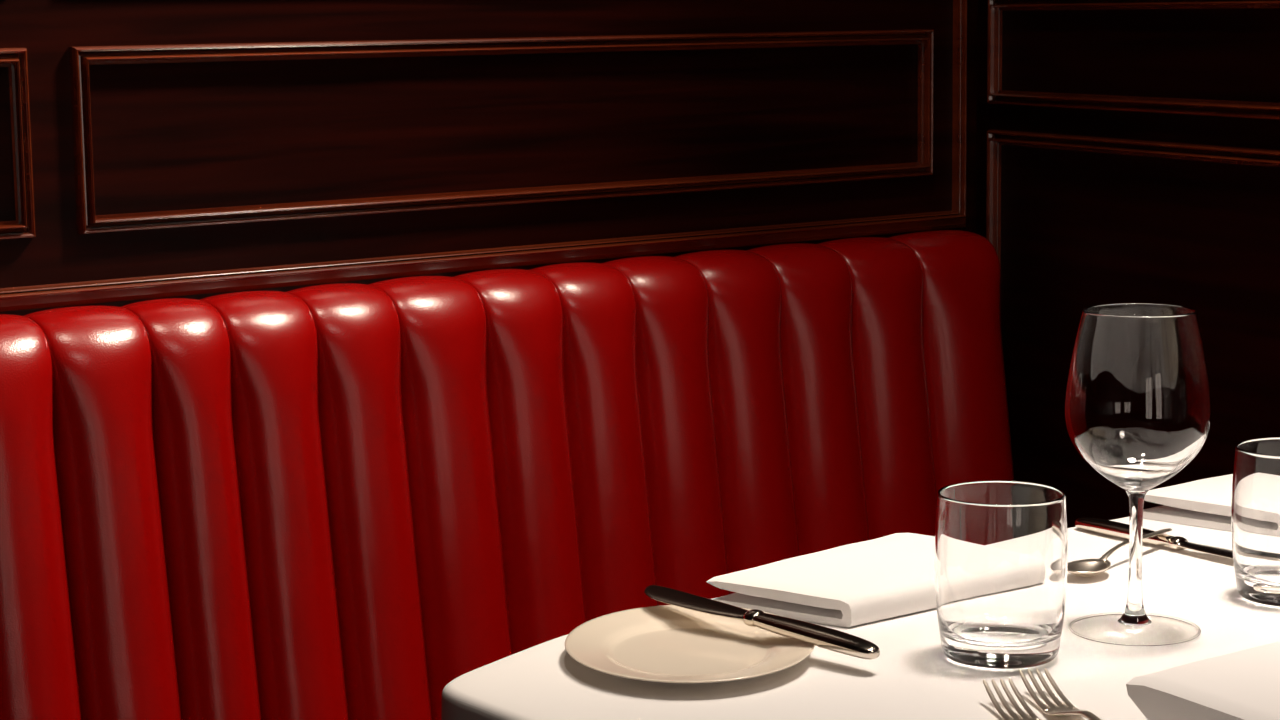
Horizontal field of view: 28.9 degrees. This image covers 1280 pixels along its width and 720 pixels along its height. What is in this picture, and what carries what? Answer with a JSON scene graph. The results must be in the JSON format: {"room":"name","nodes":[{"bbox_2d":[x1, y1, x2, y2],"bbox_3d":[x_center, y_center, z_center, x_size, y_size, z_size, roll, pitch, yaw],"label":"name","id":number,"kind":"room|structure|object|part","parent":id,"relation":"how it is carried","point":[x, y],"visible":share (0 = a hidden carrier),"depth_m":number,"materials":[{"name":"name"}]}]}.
{"room":"restaurant","nodes":[
{"label":"restaurant","id":0,"kind":"room"},
{"bbox_2d":[0,0,977,315],"bbox_3d":[-1.152,-0.429,1.517,3.695,2.750,0.120,-7,10,-37],"label":"wall","id":1,"kind":"structure","parent":0,"point":[184,135],"depth_m":2.23,"materials":[{"name":"brown wood"}]},
{"bbox_2d":[0,47,35,239],"bbox_3d":[-0.868,-0.127,1.693,0.960,0.152,0.015,-7,10,-37],"label":"trim","id":2,"kind":"structure","parent":1,"relation":"attached to","point":[22,226],"depth_m":1.97,"materials":[{"name":"brown wood"}]},
{"bbox_2d":[0,0,967,311],"bbox_3d":[-0.968,-0.701,1.539,3.290,1.446,0.016,-7,10,-37],"label":"trim","id":3,"kind":"structure","parent":1,"relation":"attached to","point":[171,285],"depth_m":2.28,"materials":[{"name":"brown wood"}]},
{"bbox_2d":[69,29,933,234],"bbox_3d":[-0.076,-0.222,2.290,0.956,0.152,0.015,-7,10,-37],"label":"trim","id":4,"kind":"structure","parent":1,"relation":"attached to","point":[80,57],"depth_m":2.22,"materials":[{"name":"brown wood"}]},
{"bbox_2d":[976,0,1279,527],"bbox_3d":[1.732,-0.196,-0.394,0.120,2.750,6.600,-4,9,-23],"label":"wall","id":5,"kind":"structure","parent":0,"point":[1080,230],"depth_m":2.38,"materials":[{"name":"brown wood"}]},
{"bbox_2d":[986,129,1279,261],"bbox_3d":[0.555,0.240,2.239,0.015,0.860,0.916,-4,9,-23],"label":"trim","id":6,"kind":"structure","parent":5,"relation":"attached to","point":[995,137],"depth_m":2.42,"materials":[{"name":"brown wood"}]},
{"bbox_2d":[987,0,1279,119],"bbox_3d":[0.548,-0.266,2.167,0.015,0.112,0.916,-4,9,-23],"label":"trim","id":7,"kind":"structure","parent":5,"relation":"attached to","point":[995,94],"depth_m":2.38,"materials":[{"name":"brown wood"}]},
{"bbox_3d":[0.174,1.412,-1.445,5.684,0.100,8.528,-1,8,0],"label":"floor","id":8,"kind":"structure","parent":0,"visible":0},
{"bbox_2d":[0,230,1013,719],"bbox_3d":[-0.017,0.406,2.051,1.300,0.920,0.584,-7,10,-37],"label":"banquette","id":9,"kind":"object","parent":8,"relation":"on","point":[341,501],"visible":0.92,"depth_m":2.12,"materials":[{"name":"red leather"}]},
{"bbox_3d":[0.360,0.551,1.605,0.819,0.747,0.580,-7,10,-37],"label":"dining table","id":10,"kind":"object","parent":8,"relation":"on","visible":0},
{"bbox_2d":[441,517,1279,719],"bbox_3d":[0.356,0.310,1.571,0.928,0.267,0.684,-7,10,-36],"label":"tablecloth","id":11,"kind":"object","parent":10,"relation":"on","point":[912,677],"visible":0.59,"depth_m":1.50,"materials":[{"name":"white fabric"}]},
{"bbox_2d":[565,605,814,682],"bbox_3d":[0.031,0.179,1.537,0.155,0.010,0.190,-1,8,0],"label":"bread plate","id":12,"kind":"object","parent":11,"relation":"on","point":[662,643],"visible":0.92,"depth_m":1.54,"materials":[{"name":"beige ceramic"}]},
{"bbox_2d":[644,585,879,659],"bbox_3d":[0.072,0.164,1.559,0.020,0.014,0.200,-8,11,-43],"label":"table knife","id":13,"kind":"object","parent":12,"relation":"on","point":[820,636],"visible":1,"depth_m":1.54,"materials":[{"name":"silver metal"}]},
{"bbox_3d":[0.035,0.156,1.596,0.021,0.004,0.095,-19,20,-40],"label":"blade","id":14,"kind":"part","parent":13,"relation":"part of","materials":[{"name":"silver metal"}]},
{"bbox_3d":[0.108,0.169,1.524,0.017,0.010,0.098,-19,20,-40],"label":"handle","id":15,"kind":"part","parent":13,"relation":"part of","materials":[{"name":"silver metal"}]},
{"bbox_2d":[706,533,936,626],"bbox_3d":[0.165,0.150,1.694,0.208,0.021,0.135,-8,11,-44],"label":"folded napkin","id":16,"kind":"object","parent":11,"relation":"on","point":[893,575],"visible":0.68,"depth_m":1.65,"materials":[{"name":"white fabric"}]},
{"bbox_2d":[934,480,1067,668],"bbox_3d":[0.221,0.132,1.522,0.081,0.103,0.081,-1,8,0],"label":"water tumbler","id":17,"kind":"object","parent":11,"relation":"on","point":[1001,553],"visible":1,"depth_m":1.49,"materials":[{"name":"clear glass"}]},
{"bbox_2d":[983,678,1040,719],"bbox_3d":[0.223,0.203,1.334,0.021,0.013,0.200,-2,8,-10],"label":"fork","id":18,"kind":"object","parent":11,"relation":"on","point":[1026,707],"visible":1,"depth_m":1.41,"materials":[{"name":"silver metal"}]},
{"bbox_3d":[0.227,0.206,1.311,0.021,0.013,0.153,-2,8,-9],"label":"handle","id":19,"kind":"part","parent":18,"relation":"part of","materials":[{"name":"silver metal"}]},
{"bbox_2d":[1019,668,1100,719],"bbox_3d":[0.247,0.200,1.355,0.021,0.013,0.200,-2,8,-10],"label":"fork","id":20,"kind":"object","parent":11,"relation":"on","point":[1061,709],"visible":1,"depth_m":1.42,"materials":[{"name":"silver metal"}]},
{"bbox_3d":[0.251,0.203,1.332,0.021,0.013,0.153,-2,8,-9],"label":"handle","id":21,"kind":"part","parent":20,"relation":"part of","materials":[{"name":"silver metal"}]},
{"bbox_2d":[1068,528,1171,576],"bbox_3d":[0.347,0.138,1.780,0.029,0.014,0.154,5,10,37],"label":"teaspoon","id":22,"kind":"object","parent":11,"relation":"on","point":[1085,567],"visible":0.96,"depth_m":1.75,"materials":[{"name":"silver metal"}]},
{"bbox_2d":[1068,559,1110,576],"bbox_3d":[0.314,0.147,1.738,0.029,0.008,0.045,5,10,37],"label":"bowl","id":23,"kind":"object","parent":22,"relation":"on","point":[1085,567],"depth_m":1.75,"materials":[{"name":"metal"}]},
{"bbox_3d":[0.360,0.133,1.797,0.007,0.008,0.110,5,10,37],"label":"handle","id":24,"kind":"part","parent":22,"relation":"part of","materials":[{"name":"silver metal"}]},
{"bbox_2d":[1065,303,1211,645],"bbox_3d":[0.315,0.071,1.574,0.093,0.207,0.093,-1,8,0],"label":"wine glass","id":25,"kind":"object","parent":11,"relation":"on","point":[1138,404],"visible":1,"depth_m":1.53,"materials":[{"name":"clear glass"}]},
{"bbox_3d":[0.316,0.125,1.582,0.022,0.086,0.022,-1,8,0],"label":"stem","id":26,"kind":"part","parent":25,"relation":"part of","materials":[{"name":"clear glass"}]},
{"bbox_2d":[1065,303,1211,490],"bbox_3d":[0.315,0.025,1.568,0.091,0.115,0.091,-1,8,0],"label":"bowl","id":27,"kind":"object","parent":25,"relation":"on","point":[1138,404],"depth_m":1.53,"materials":[{"name":"clear glass"}]},
{"bbox_2d":[1075,518,1232,558],"bbox_3d":[0.400,0.135,1.815,0.021,0.010,0.215,-6,10,-35],"label":"table knife","id":28,"kind":"object","parent":11,"relation":"on","point":[1106,527],"visible":0.83,"depth_m":1.83,"materials":[{"name":"silver metal"}]},
{"bbox_3d":[0.364,0.129,1.861,0.017,0.010,0.098,-6,10,-35],"label":"handle","id":29,"kind":"part","parent":28,"relation":"part of","materials":[{"name":"silver metal"}]},
{"bbox_3d":[0.431,0.141,1.773,0.021,0.004,0.110,-6,10,-35],"label":"blade","id":30,"kind":"part","parent":28,"relation":"part of","materials":[{"name":"silver metal"}]},
{"bbox_2d":[1143,474,1232,530],"bbox_3d":[0.481,0.112,1.931,0.142,0.022,0.130,-7,10,-38],"label":"folded napkin","id":31,"kind":"object","parent":11,"relation":"on","point":[1206,503],"visible":0.62,"depth_m":1.92,"materials":[{"name":"white fabric"}]},
{"bbox_2d":[1126,641,1279,719],"bbox_3d":[0.372,0.188,1.356,0.194,0.034,0.143,-7,10,-37],"label":"folded napkin","id":32,"kind":"object","parent":11,"relation":"on","point":[1243,684],"visible":1,"depth_m":1.34,"materials":[{"name":"white fabric"}]},
{"bbox_2d":[1231,437,1279,606],"bbox_3d":[0.438,0.109,1.664,0.081,0.103,0.081,-1,8,0],"label":"water tumbler","id":33,"kind":"object","parent":11,"relation":"on","point":[1255,500],"visible":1,"depth_m":1.64,"materials":[{"name":"clear glass"}]}
]}

